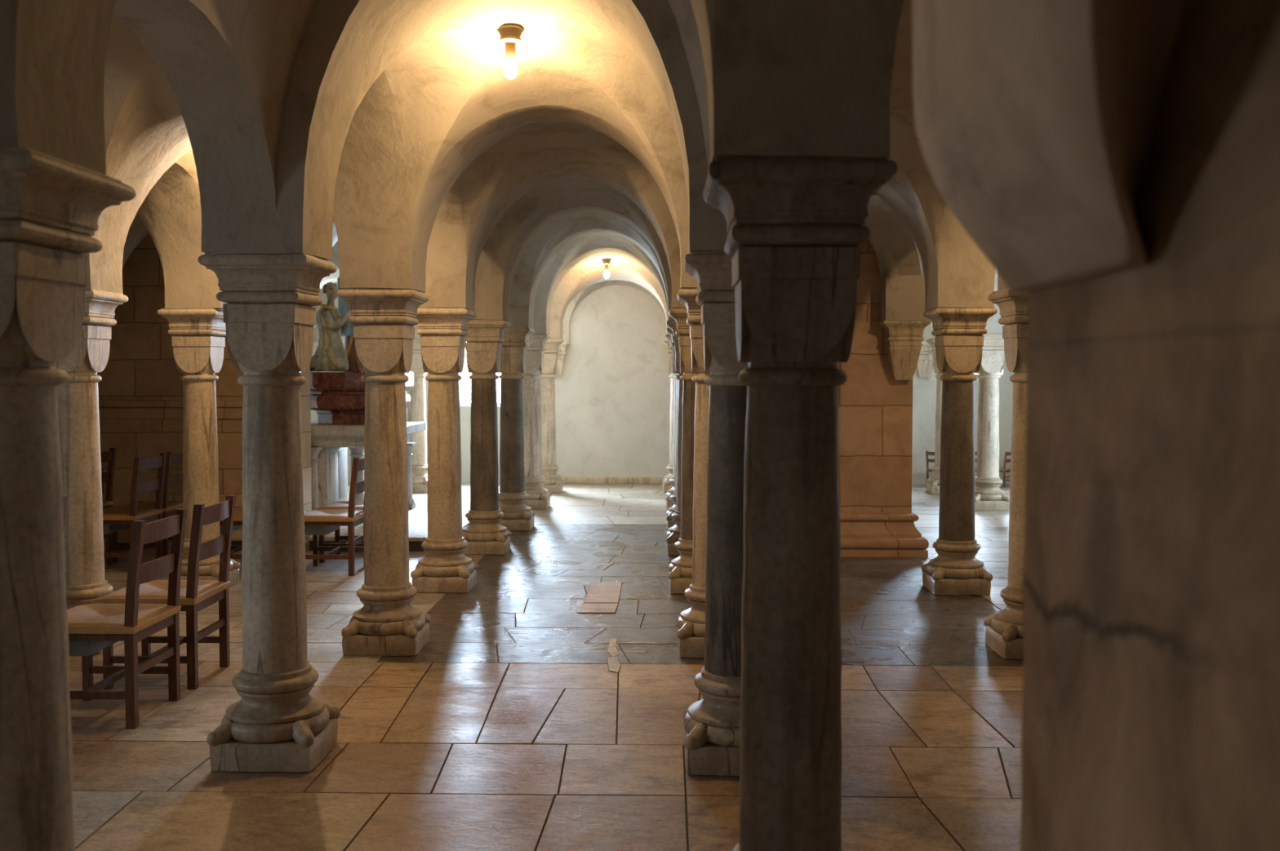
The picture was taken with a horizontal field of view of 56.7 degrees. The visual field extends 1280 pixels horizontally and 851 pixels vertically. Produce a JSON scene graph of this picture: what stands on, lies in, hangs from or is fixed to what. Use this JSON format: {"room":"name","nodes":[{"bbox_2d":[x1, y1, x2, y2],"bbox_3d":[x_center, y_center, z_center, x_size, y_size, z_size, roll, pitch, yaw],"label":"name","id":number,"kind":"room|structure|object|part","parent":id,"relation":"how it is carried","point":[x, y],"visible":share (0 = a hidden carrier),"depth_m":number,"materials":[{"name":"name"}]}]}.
{"room":"church","nodes":[
{"label":"church","id":0,"kind":"room"},
{"bbox_2d":[97,233,311,512],"bbox_3d":[-4.497,-0.607,10.866,2.880,3.320,0.300,0,2,1],"label":"wall","id":1,"kind":"structure","parent":0,"point":[140,366],"depth_m":10.73,"materials":[{"name":"stone"}]},
{"bbox_2d":[98,400,243,542],"bbox_3d":[-4.513,0.409,10.690,2.860,1.265,0.180,0,2,1],"label":"trim","id":2,"kind":"structure","parent":1,"relation":"attached to","point":[123,535],"depth_m":10.69,"materials":[{"name":"stone"}]},
{"bbox_2d":[0,0,1008,342],"bbox_3d":[0.337,-1.729,7.653,14.094,1.908,17.845,0,2,1],"label":"ceiling","id":3,"kind":"structure","parent":0,"point":[390,144],"depth_m":5.56,"materials":[{"name":"paint"}]},
{"bbox_2d":[497,22,524,78],"bbox_3d":[-0.595,-1.714,5.447,0.124,0.236,0.124,0,2,1],"label":"ceiling lamp","id":4,"kind":"object","parent":3,"relation":"attached to","point":[510,33],"visible":1,"depth_m":5.42,"materials":[{"name":"glass"}]},
{"bbox_3d":[-0.595,-1.645,5.450,0.063,0.098,0.063,0,2,1],"label":"light bulb","id":5,"kind":"part","parent":4,"relation":"part of","materials":[{"name":"white glass"}]},
{"bbox_2d":[505,41,515,58],"bbox_3d":[-0.595,-1.725,5.447,0.048,0.074,0.048,0,2,1],"label":"socket","id":6,"kind":"object","parent":4,"relation":"attached to","point":[510,46],"depth_m":5.43,"materials":[{"name":"gold metal"}]},
{"bbox_2d":[601,257,611,278],"bbox_3d":[-0.398,-1.876,14.146,0.124,0.236,0.124,0,2,1],"label":"ceiling lamp","id":7,"kind":"object","parent":3,"relation":"attached to","point":[606,261],"visible":1,"depth_m":14.12,"materials":[{"name":"glass"}]},
{"bbox_3d":[-0.398,-1.807,14.149,0.063,0.098,0.063,0,2,1],"label":"light bulb","id":8,"kind":"part","parent":7,"relation":"part of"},
{"bbox_2d":[604,264,608,270],"bbox_3d":[-0.398,-1.887,14.146,0.048,0.074,0.048,0,2,1],"label":"socket","id":9,"kind":"object","parent":7,"relation":"attached to","point":[606,267],"depth_m":14.13,"materials":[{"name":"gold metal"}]},
{"bbox_2d":[864,193,926,321],"bbox_3d":[1.893,-1.521,9.220,0.438,1.372,1.549,1,3,28],"label":"arch","id":10,"kind":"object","parent":3,"relation":"attached to","point":[904,295],"depth_m":9.57,"materials":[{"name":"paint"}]},
{"bbox_2d":[69,483,1022,850],"bbox_3d":[-0.017,1.233,7.612,12.200,0.124,18.502,0,2,1],"label":"floor","id":11,"kind":"structure","parent":0,"point":[152,786],"depth_m":5.13,"materials":[{"name":"tile"}]},
{"bbox_2d":[62,496,66,531],"bbox_3d":[-3.147,0.810,5.780,0.509,0.885,0.490,0,2,2],"label":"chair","id":12,"kind":"object","parent":11,"relation":"on","point":[64,499],"visible":0.02,"depth_m":5.97,"materials":[{"name":"brown wood"}]},
{"bbox_2d":[0,146,135,850],"bbox_3d":[-1.490,0.396,2.737,0.484,1.977,0.486,0,2,1],"label":"stone column","id":13,"kind":"structure","parent":11,"relation":"on","point":[51,206],"depth_m":2.65,"materials":[{"name":"beige stone"}]},
{"bbox_2d":[54,288,128,654],"bbox_3d":[-3.083,0.245,6.513,0.413,1.956,0.412,0,2,1],"label":"stone column","id":14,"kind":"structure","parent":11,"relation":"on","point":[77,399],"depth_m":6.42,"materials":[{"name":"beige stone"}]},
{"bbox_2d":[100,448,116,538],"bbox_3d":[-4.651,0.639,9.752,0.509,0.885,0.490,0,2,1],"label":"chair","id":15,"kind":"object","parent":11,"relation":"on","point":[109,456],"visible":0.09,"depth_m":9.93,"materials":[{"name":"brown wood"}]},
{"bbox_3d":[-4.671,0.654,9.753,0.464,0.040,0.490,0,2,1],"label":"rush seat","id":16,"kind":"part","parent":15,"relation":"part of","materials":[{"name":"beige wicker"}]},
{"bbox_3d":[-4.438,0.630,9.962,0.084,0.885,0.039,0,2,1],"label":"post","id":17,"kind":"part","parent":15,"relation":"part of","materials":[{"name":"brown wood"}]},
{"bbox_2d":[66,508,186,729],"bbox_3d":[-2.335,0.833,5.239,0.509,0.885,0.490,0,2,1],"label":"chair","id":18,"kind":"object","parent":11,"relation":"on","point":[92,628],"visible":0.78,"depth_m":5.15,"materials":[{"name":"brown wood"}]},
{"bbox_3d":[-2.547,1.046,5.468,0.036,0.440,0.036,0,2,1],"label":"leg","id":19,"kind":"part","parent":18,"relation":"part of","materials":[{"name":"brown wood"}]},
{"bbox_2d":[68,640,117,656],"bbox_3d":[-2.455,0.937,5.246,0.270,0.078,0.380,0,2,1],"label":"tray","id":20,"kind":"object","parent":18,"relation":"on","point":[76,648],"depth_m":5.06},
{"bbox_3d":[-2.357,0.885,5.026,0.405,0.050,0.024,0,2,1],"label":"seat rail","id":21,"kind":"part","parent":18,"relation":"part of","materials":[{"name":"brown wood"}]},
{"bbox_3d":[-2.355,0.848,5.240,0.464,0.040,0.490,0,2,1],"label":"rush seat","id":22,"kind":"part","parent":18,"relation":"part of","materials":[{"name":"beige wicker"}]},
{"bbox_3d":[-2.132,0.843,5.019,0.084,0.885,0.039,0,2,1],"label":"post","id":23,"kind":"part","parent":18,"relation":"part of","materials":[{"name":"brown wood"}]},
{"bbox_3d":[-2.150,0.891,5.237,0.024,0.050,0.430,0,2,1],"label":"seat rail","id":24,"kind":"part","parent":18,"relation":"part of","materials":[{"name":"brown wood"}]},
{"bbox_3d":[-2.122,0.824,5.449,0.084,0.885,0.039,0,2,1],"label":"post","id":25,"kind":"part","parent":18,"relation":"part of","materials":[{"name":"brown wood"}]},
{"bbox_2d":[102,453,166,564],"bbox_3d":[-3.986,0.666,9.139,0.509,0.885,0.490,0,2,2],"label":"chair","id":26,"kind":"object","parent":11,"relation":"on","point":[114,520],"visible":0.74,"depth_m":9.11,"materials":[{"name":"brown wood"}]},
{"bbox_3d":[-4.194,0.878,9.372,0.036,0.440,0.036,0,2,2],"label":"leg","id":27,"kind":"part","parent":26,"relation":"part of","materials":[{"name":"brown wood"}]},
{"bbox_3d":[-4.011,0.718,8.927,0.405,0.050,0.024,0,2,2],"label":"seat rail","id":28,"kind":"part","parent":26,"relation":"part of","materials":[{"name":"brown wood"}]},
{"bbox_2d":[102,524,129,533],"bbox_3d":[-4.105,0.769,9.149,0.270,0.078,0.380,0,2,2],"label":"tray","id":29,"kind":"object","parent":26,"relation":"on","point":[107,529],"depth_m":9.02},
{"bbox_3d":[-4.005,0.681,9.141,0.464,0.040,0.490,0,2,2],"label":"rush seat","id":30,"kind":"part","parent":26,"relation":"part of","materials":[{"name":"beige wicker"}]},
{"bbox_3d":[-3.787,0.675,8.916,0.084,0.885,0.039,0,2,2],"label":"post","id":31,"kind":"part","parent":26,"relation":"part of","materials":[{"name":"brown wood"}]},
{"bbox_3d":[-3.800,0.724,9.134,0.024,0.050,0.430,0,2,2],"label":"seat rail","id":32,"kind":"part","parent":26,"relation":"part of","materials":[{"name":"brown wood"}]},
{"bbox_3d":[-3.769,0.657,9.346,0.084,0.885,0.039,0,2,2],"label":"post","id":33,"kind":"part","parent":26,"relation":"part of","materials":[{"name":"brown wood"}]},
{"bbox_2d":[109,452,182,562],"bbox_3d":[-3.973,0.643,9.675,0.509,0.885,0.490,0,2,1],"label":"chair","id":34,"kind":"object","parent":11,"relation":"on","point":[169,508],"visible":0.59,"depth_m":9.47,"materials":[{"name":"brown wood"}]},
{"bbox_3d":[-4.195,0.874,9.475,0.036,0.440,0.036,0,2,1],"label":"leg","id":35,"kind":"part","parent":34,"relation":"part of","materials":[{"name":"brown wood"}]},
{"bbox_3d":[-3.992,0.658,9.676,0.464,0.040,0.490,0,2,1],"label":"rush seat","id":36,"kind":"part","parent":34,"relation":"part of","materials":[{"name":"beige wicker"}]},
{"bbox_3d":[-3.769,0.652,9.456,0.084,0.885,0.039,0,2,1],"label":"post","id":37,"kind":"part","parent":34,"relation":"part of","materials":[{"name":"brown wood"}]},
{"bbox_3d":[-3.787,0.700,9.674,0.024,0.050,0.430,0,2,1],"label":"seat rail","id":38,"kind":"part","parent":34,"relation":"part of","materials":[{"name":"brown wood"}]},
{"bbox_2d":[97,494,235,689],"bbox_3d":[-2.320,0.806,5.864,0.509,0.885,0.490,0,2,0],"label":"chair","id":39,"kind":"object","parent":11,"relation":"on","point":[196,595],"visible":0.72,"depth_m":5.76,"materials":[{"name":"brown wood"}]},
{"bbox_3d":[-2.538,1.038,5.660,0.036,0.440,0.036,0,2,0],"label":"leg","id":40,"kind":"part","parent":39,"relation":"part of","materials":[{"name":"brown wood"}]},
{"bbox_3d":[-2.536,1.020,6.090,0.036,0.440,0.036,0,2,0],"label":"leg","id":41,"kind":"part","parent":39,"relation":"part of","materials":[{"name":"brown wood"}]},
{"bbox_3d":[-2.339,0.821,5.865,0.464,0.040,0.490,0,2,0],"label":"rush seat","id":42,"kind":"part","parent":39,"relation":"part of","materials":[{"name":"beige wicker"}]},
{"bbox_3d":[-2.338,0.858,5.652,0.405,0.050,0.024,0,2,0],"label":"seat rail","id":43,"kind":"part","parent":39,"relation":"part of","materials":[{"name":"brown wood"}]},
{"bbox_3d":[-2.113,0.816,5.649,0.084,0.885,0.039,0,2,0],"label":"post","id":44,"kind":"part","parent":39,"relation":"part of","materials":[{"name":"brown wood"}]},
{"bbox_3d":[-2.134,0.864,5.866,0.024,0.050,0.430,0,2,0],"label":"seat rail","id":45,"kind":"part","parent":39,"relation":"part of","materials":[{"name":"brown wood"}]},
{"bbox_3d":[-2.111,0.797,6.078,0.084,0.885,0.039,0,2,0],"label":"post","id":46,"kind":"part","parent":39,"relation":"part of","materials":[{"name":"brown wood"}]},
{"bbox_2d":[157,308,239,586],"bbox_3d":[-3.090,0.166,8.343,0.411,1.957,0.412,0,2,1],"label":"stone column","id":47,"kind":"structure","parent":11,"relation":"on","point":[197,340],"depth_m":8.23,"materials":[{"name":"beige stone"}]},
{"bbox_2d":[219,509,242,559],"bbox_3d":[-3.107,0.668,9.077,0.509,0.885,0.490,0,2,2],"label":"chair","id":48,"kind":"object","parent":11,"relation":"on","point":[237,519],"visible":0.06,"depth_m":8.90,"materials":[{"name":"brown wood"}]},
{"bbox_2d":[219,525,240,534],"bbox_3d":[-3.227,0.772,9.086,0.270,0.078,0.380,0,2,2],"label":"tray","id":49,"kind":"object","parent":48,"relation":"on","point":[234,527],"depth_m":9.12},
{"bbox_3d":[-3.132,0.720,8.865,0.405,0.050,0.024,0,2,2],"label":"seat rail","id":50,"kind":"part","parent":48,"relation":"part of","materials":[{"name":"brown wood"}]},
{"bbox_3d":[-3.127,0.683,9.079,0.464,0.040,0.490,0,2,2],"label":"rush seat","id":51,"kind":"part","parent":48,"relation":"part of","materials":[{"name":"beige wicker"}]},
{"bbox_2d":[196,252,340,773],"bbox_3d":[-1.429,0.326,4.624,0.411,1.956,0.411,0,2,1],"label":"stone column","id":52,"kind":"structure","parent":11,"relation":"on","point":[276,726],"depth_m":4.52,"materials":[{"name":"beige stone"}]},
{"bbox_2d":[299,325,315,552],"bbox_3d":[-3.006,0.092,10.069,0.411,1.956,0.412,0,2,1],"label":"stone column","id":53,"kind":"structure","parent":11,"relation":"on","point":[307,542],"depth_m":10.04,"materials":[{"name":"beige stone"}]},
{"bbox_2d":[304,457,364,576],"bbox_3d":[-2.328,0.670,9.048,0.509,0.885,0.490,0,2,2],"label":"chair","id":54,"kind":"object","parent":11,"relation":"on","point":[321,522],"visible":0.7,"depth_m":8.84,"materials":[{"name":"brown wood"}]},
{"bbox_3d":[-2.538,0.882,9.280,0.036,0.440,0.036,0,2,2],"label":"leg","id":55,"kind":"part","parent":54,"relation":"part of","materials":[{"name":"brown wood"}]},
{"bbox_2d":[304,525,340,535],"bbox_3d":[-2.447,0.773,9.057,0.270,0.078,0.380,0,2,2],"label":"tray","id":56,"kind":"object","parent":54,"relation":"on","point":[308,530],"depth_m":8.87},
{"bbox_3d":[-2.352,0.721,8.836,0.405,0.050,0.024,0,2,2],"label":"seat rail","id":57,"kind":"part","parent":54,"relation":"part of","materials":[{"name":"brown wood"}]},
{"bbox_3d":[-2.347,0.684,9.050,0.464,0.040,0.490,0,2,2],"label":"rush seat","id":58,"kind":"part","parent":54,"relation":"part of","materials":[{"name":"beige wicker"}]},
{"bbox_3d":[-2.127,0.679,8.826,0.084,0.885,0.039,0,2,2],"label":"post","id":59,"kind":"part","parent":54,"relation":"part of","materials":[{"name":"brown wood"}]},
{"bbox_3d":[-2.142,0.728,9.044,0.024,0.050,0.430,0,2,2],"label":"seat rail","id":60,"kind":"part","parent":54,"relation":"part of","materials":[{"name":"brown wood"}]},
{"bbox_3d":[-2.112,0.661,9.256,0.084,0.885,0.039,0,2,2],"label":"post","id":61,"kind":"part","parent":54,"relation":"part of","materials":[{"name":"brown wood"}]},
{"bbox_2d":[315,501,364,563],"bbox_3d":[-2.313,0.643,9.658,0.509,0.885,0.490,0,2,2],"label":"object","id":62,"kind":"object","parent":11,"relation":"on","point":[340,504],"visible":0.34,"depth_m":9.48,"materials":[{"name":"brown wood"}]},
{"bbox_3d":[-2.538,0.875,9.462,0.036,0.440,0.036,0,2,2],"label":"leg","id":63,"kind":"part","parent":62,"relation":"part of","materials":[{"name":"brown wood"}]},
{"bbox_3d":[-2.522,0.856,9.891,0.036,0.440,0.036,0,2,2],"label":"leg","id":64,"kind":"part","parent":62,"relation":"part of","materials":[{"name":"brown wood"}]},
{"bbox_3d":[-2.332,0.658,9.660,0.464,0.040,0.490,0,2,2],"label":"rush seat","id":65,"kind":"part","parent":62,"relation":"part of","materials":[{"name":"beige wicker"}]},
{"bbox_2d":[220,497,470,551],"bbox_3d":[-2.748,0.938,11.691,2.340,0.123,3.260,0,2,1],"label":"platform","id":66,"kind":"object","parent":11,"relation":"on","point":[417,517],"visible":0.06,"depth_m":10.52,"materials":[{"name":"stone"}]},
{"bbox_2d":[311,422,426,510],"bbox_3d":[-2.814,0.425,11.851,1.145,0.888,1.086,0,2,1],"label":"altar table","id":67,"kind":"object","parent":66,"relation":"on","point":[330,444],"visible":0.4,"depth_m":11.63,"materials":[{"name":"stone"}]},
{"bbox_3d":[-3.183,0.546,11.485,0.184,0.677,0.184,0,2,1],"label":"column leg","id":68,"kind":"part","parent":67,"relation":"part of","materials":[{"name":"stone"}]},
{"bbox_3d":[-2.906,0.515,12.197,0.184,0.677,0.184,0,2,1],"label":"column leg","id":69,"kind":"part","parent":67,"relation":"part of","materials":[{"name":"stone"}]},
{"bbox_2d":[310,372,413,425],"bbox_3d":[-2.814,-0.276,11.811,1.030,0.513,0.870,0,2,1],"label":"marble pedestal","id":70,"kind":"object","parent":67,"relation":"on","point":[338,398],"visible":0.46,"depth_m":11.42,"materials":[{"name":"red stone"}]},
{"bbox_2d":[310,282,351,371],"bbox_3d":[-3.047,-0.964,11.579,0.393,0.873,0.416,2,3,37],"label":"statue","id":71,"kind":"object","parent":70,"relation":"on","point":[330,355],"visible":0.93,"depth_m":11.50,"materials":[{"name":"beige stone"}]},
{"bbox_2d":[337,276,360,372],"bbox_3d":[-2.841,-1.148,11.882,0.390,1.222,0.309,0,2,1],"label":"statue","id":72,"kind":"object","parent":70,"relation":"on","point":[344,307],"visible":0.14,"depth_m":11.80,"materials":[{"name":"grey stone"}]},
{"bbox_3d":[-2.406,0.516,12.185,0.184,0.677,0.184,0,2,1],"label":"column leg","id":73,"kind":"part","parent":67,"relation":"part of","materials":[{"name":"stone"}]},
{"bbox_2d":[336,288,431,656],"bbox_3d":[-1.386,0.246,6.472,0.410,1.956,0.412,0,2,1],"label":"stone column","id":74,"kind":"structure","parent":11,"relation":"on","point":[387,624],"depth_m":6.36,"materials":[{"name":"beige stone"}]},
{"bbox_2d":[407,338,427,493],"bbox_3d":[-2.855,-0.128,15.181,0.412,1.956,0.410,0,2,1],"label":"stone column","id":75,"kind":"structure","parent":11,"relation":"on","point":[416,411],"depth_m":15.08,"materials":[{"name":"beige stone"}]},
{"bbox_2d":[410,308,478,592],"bbox_3d":[-1.370,0.168,8.301,0.411,1.956,0.409,0,2,1],"label":"stone column","id":76,"kind":"structure","parent":11,"relation":"on","point":[445,568],"depth_m":8.19,"materials":[{"name":"beige stone"}]},
{"bbox_2d":[462,320,511,555],"bbox_3d":[-1.317,0.094,10.028,0.413,1.955,0.410,0,2,1],"label":"stone column","id":77,"kind":"structure","parent":11,"relation":"on","point":[484,535],"depth_m":9.92,"materials":[{"name":"beige stone"}]},
{"bbox_2d":[498,327,535,531],"bbox_3d":[-1.248,0.029,11.545,0.412,1.957,0.410,0,2,1],"label":"stone column","id":78,"kind":"structure","parent":11,"relation":"on","point":[513,497],"depth_m":11.44,"materials":[{"name":"beige stone"}]},
{"bbox_2d":[522,333,551,509],"bbox_3d":[-1.222,-0.049,13.344,0.412,1.957,0.412,0,2,1],"label":"stone column","id":79,"kind":"structure","parent":11,"relation":"on","point":[539,498],"depth_m":13.24,"materials":[{"name":"beige stone"}]},
{"bbox_2d":[540,338,564,493],"bbox_3d":[-1.194,-0.127,15.142,0.411,1.955,0.412,0,2,1],"label":"stone column","id":80,"kind":"structure","parent":11,"relation":"on","point":[553,483],"depth_m":15.03,"materials":[{"name":"beige stone"}]},
{"bbox_2d":[662,338,674,493],"bbox_3d":[0.497,-0.125,15.100,0.411,1.956,0.411,0,2,1],"label":"stone column","id":81,"kind":"structure","parent":11,"relation":"on","point":[667,486],"depth_m":15.02,"materials":[{"name":"beige stone"}]},
{"bbox_2d":[665,333,676,510],"bbox_3d":[0.493,-0.047,13.301,0.413,1.955,0.410,0,2,1],"label":"stone column","id":82,"kind":"structure","parent":11,"relation":"on","point":[669,503],"depth_m":13.24,"materials":[{"name":"beige stone"}]},
{"bbox_2d":[666,327,678,531],"bbox_3d":[0.459,0.030,11.504,0.413,1.956,0.412,0,2,1],"label":"stone column","id":83,"kind":"structure","parent":11,"relation":"on","point":[670,522],"depth_m":11.45,"materials":[{"name":"beige stone"}]},
{"bbox_2d":[666,320,683,555],"bbox_3d":[0.427,0.095,9.986,0.412,1.956,0.411,0,2,1],"label":"stone column","id":84,"kind":"structure","parent":11,"relation":"on","point":[673,534],"depth_m":9.91,"materials":[{"name":"beige stone"}]},
{"bbox_2d":[668,307,695,594],"bbox_3d":[0.405,0.170,8.258,0.411,1.956,0.412,0,2,1],"label":"stone column","id":85,"kind":"structure","parent":11,"relation":"on","point":[680,569],"depth_m":8.16,"materials":[{"name":"beige stone"}]},
{"bbox_2d":[676,287,710,657],"bbox_3d":[0.406,0.248,6.429,0.411,1.956,0.411,0,2,1],"label":"stone column","id":86,"kind":"structure","parent":11,"relation":"on","point":[691,622],"depth_m":6.33,"materials":[{"name":"beige stone"}]},
{"bbox_2d":[682,250,747,776],"bbox_3d":[0.373,0.327,4.581,0.410,1.956,0.413,0,2,1],"label":"stone column","id":87,"kind":"structure","parent":11,"relation":"on","point":[712,724],"depth_m":4.47,"materials":[{"name":"grey stone"}]},
{"bbox_2d":[703,156,897,850],"bbox_3d":[0.358,0.393,2.811,0.410,1.978,0.411,0,2,1],"label":"stone column","id":88,"kind":"structure","parent":11,"relation":"on","point":[795,228],"depth_m":2.70,"materials":[{"name":"grey stone"}]},
{"bbox_2d":[837,320,931,557],"bbox_3d":[1.704,0.087,10.369,1.364,1.936,1.491,0,2,1],"label":"stone pier","id":89,"kind":"object","parent":11,"relation":"on","point":[875,400],"visible":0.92,"depth_m":9.82,"materials":[{"name":"beige stone"}]},
{"bbox_2d":[854,239,881,322],"bbox_3d":[1.706,-1.560,10.344,1.125,1.370,1.160,0,2,1],"label":"wall","id":90,"kind":"structure","parent":89,"relation":"on","point":[868,286],"depth_m":9.78,"materials":[{"name":"beige stone"}]},
{"bbox_2d":[925,450,934,479],"bbox_3d":[4.014,0.578,15.916,0.273,0.478,0.265,-2,3,-43],"label":"chair","id":91,"kind":"object","parent":11,"relation":"on","point":[927,453],"visible":0.18,"depth_m":15.90,"materials":[{"name":"brown wood"}]},
{"bbox_3d":[3.853,0.578,15.925,0.045,0.478,0.021,-2,3,-43],"label":"post","id":92,"kind":"part","parent":91,"relation":"part of","materials":[{"name":"brown wood"}]},
{"bbox_2d":[924,337,942,494],"bbox_3d":[3.861,-0.121,15.019,0.414,1.955,0.411,0,2,1],"label":"stone column","id":93,"kind":"structure","parent":11,"relation":"on","point":[932,484],"depth_m":14.96,"materials":[{"name":"beige stone"}]},
{"bbox_2d":[920,306,996,595],"bbox_3d":[2.199,0.171,8.215,0.414,1.955,0.414,0,2,1],"label":"stone column","id":94,"kind":"structure","parent":11,"relation":"on","point":[956,570],"depth_m":8.11,"materials":[{"name":"beige stone"}]},
{"bbox_2d":[974,333,1009,511],"bbox_3d":[3.881,-0.044,13.220,0.411,1.956,0.412,0,2,1],"label":"stone column","id":95,"kind":"structure","parent":11,"relation":"on","point":[988,496],"depth_m":13.11,"materials":[{"name":"beige stone"}]},
{"bbox_2d":[999,451,1011,487],"bbox_3d":[4.845,0.578,15.938,0.273,0.478,0.265,2,3,40],"label":"chair","id":96,"kind":"object","parent":11,"relation":"on","point":[1004,469],"visible":0.48,"depth_m":15.79,"materials":[{"name":"brown wood"}]},
{"bbox_3d":[4.836,0.585,15.946,0.251,0.021,0.265,2,3,40],"label":"rush seat","id":97,"kind":"part","parent":96,"relation":"part of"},
{"bbox_3d":[4.856,0.584,15.778,0.045,0.478,0.021,2,3,40],"label":"post","id":98,"kind":"part","parent":96,"relation":"part of","materials":[{"name":"brown wood"}]},
{"bbox_2d":[983,288,1028,659],"bbox_3d":[2.115,0.250,6.386,0.411,1.956,0.412,0,2,1],"label":"stone column","id":99,"kind":"structure","parent":11,"relation":"on","point":[1004,630],"depth_m":6.32,"materials":[{"name":"beige stone"}]},
{"bbox_2d":[912,0,1279,850],"bbox_3d":[0.952,0.484,0.964,1.242,1.950,1.170,0,2,1],"label":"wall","id":100,"kind":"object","parent":11,"relation":"on","point":[1115,163],"visible":1,"depth_m":1.11,"materials":[{"name":"paint"}]},
{"bbox_2d":[911,0,924,17],"bbox_3d":[0.353,-0.998,1.101,0.350,1.000,0.795,0,2,1],"label":"trim","id":101,"kind":"structure","parent":100,"relation":"on","point":[917,4],"depth_m":1.48,"materials":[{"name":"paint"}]},
{"bbox_2d":[310,285,1013,484],"bbox_3d":[0.202,-0.885,16.527,12.200,3.450,0.500,0,2,1],"label":"wall","id":102,"kind":"structure","parent":0,"point":[612,391],"depth_m":16.30,"materials":[{"name":"paint"}]},
{"bbox_2d":[458,351,500,405],"bbox_3d":[-2.090,-1.127,16.673,1.070,1.700,0.060,0,2,1],"label":"window","id":103,"kind":"structure","parent":102,"relation":"in","point":[465,383],"depth_m":16.71,"materials":[{"name":"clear glass"}]},
{"bbox_3d":[-2.091,-1.126,16.663,1.050,1.680,0.040,0,2,1],"label":"frame","id":104,"kind":"part","parent":103,"relation":"part of","materials":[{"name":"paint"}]},
{"bbox_2d":[554,341,569,377],"bbox_3d":[-1.164,-0.908,16.328,0.410,0.494,0.411,0,2,1],"label":"corbel","id":105,"kind":"object","parent":102,"relation":"attached to","point":[561,356],"visible":0.41,"depth_m":16.20,"materials":[{"name":"stone"}]},
{"bbox_2d":[561,477,664,484],"bbox_3d":[1.294,0.760,16.276,4.800,0.085,0.110,0,2,1],"label":"trim","id":106,"kind":"structure","parent":102,"relation":"attached to","point":[566,480],"depth_m":16.27,"materials":[{"name":"stone"}]},
{"bbox_2d":[916,341,933,377],"bbox_3d":[3.881,-0.903,16.206,0.410,0.494,0.411,0,2,1],"label":"corbel","id":107,"kind":"object","parent":102,"relation":"attached to","point":[925,368],"visible":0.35,"depth_m":16.09,"materials":[{"name":"stone"}]}
]}

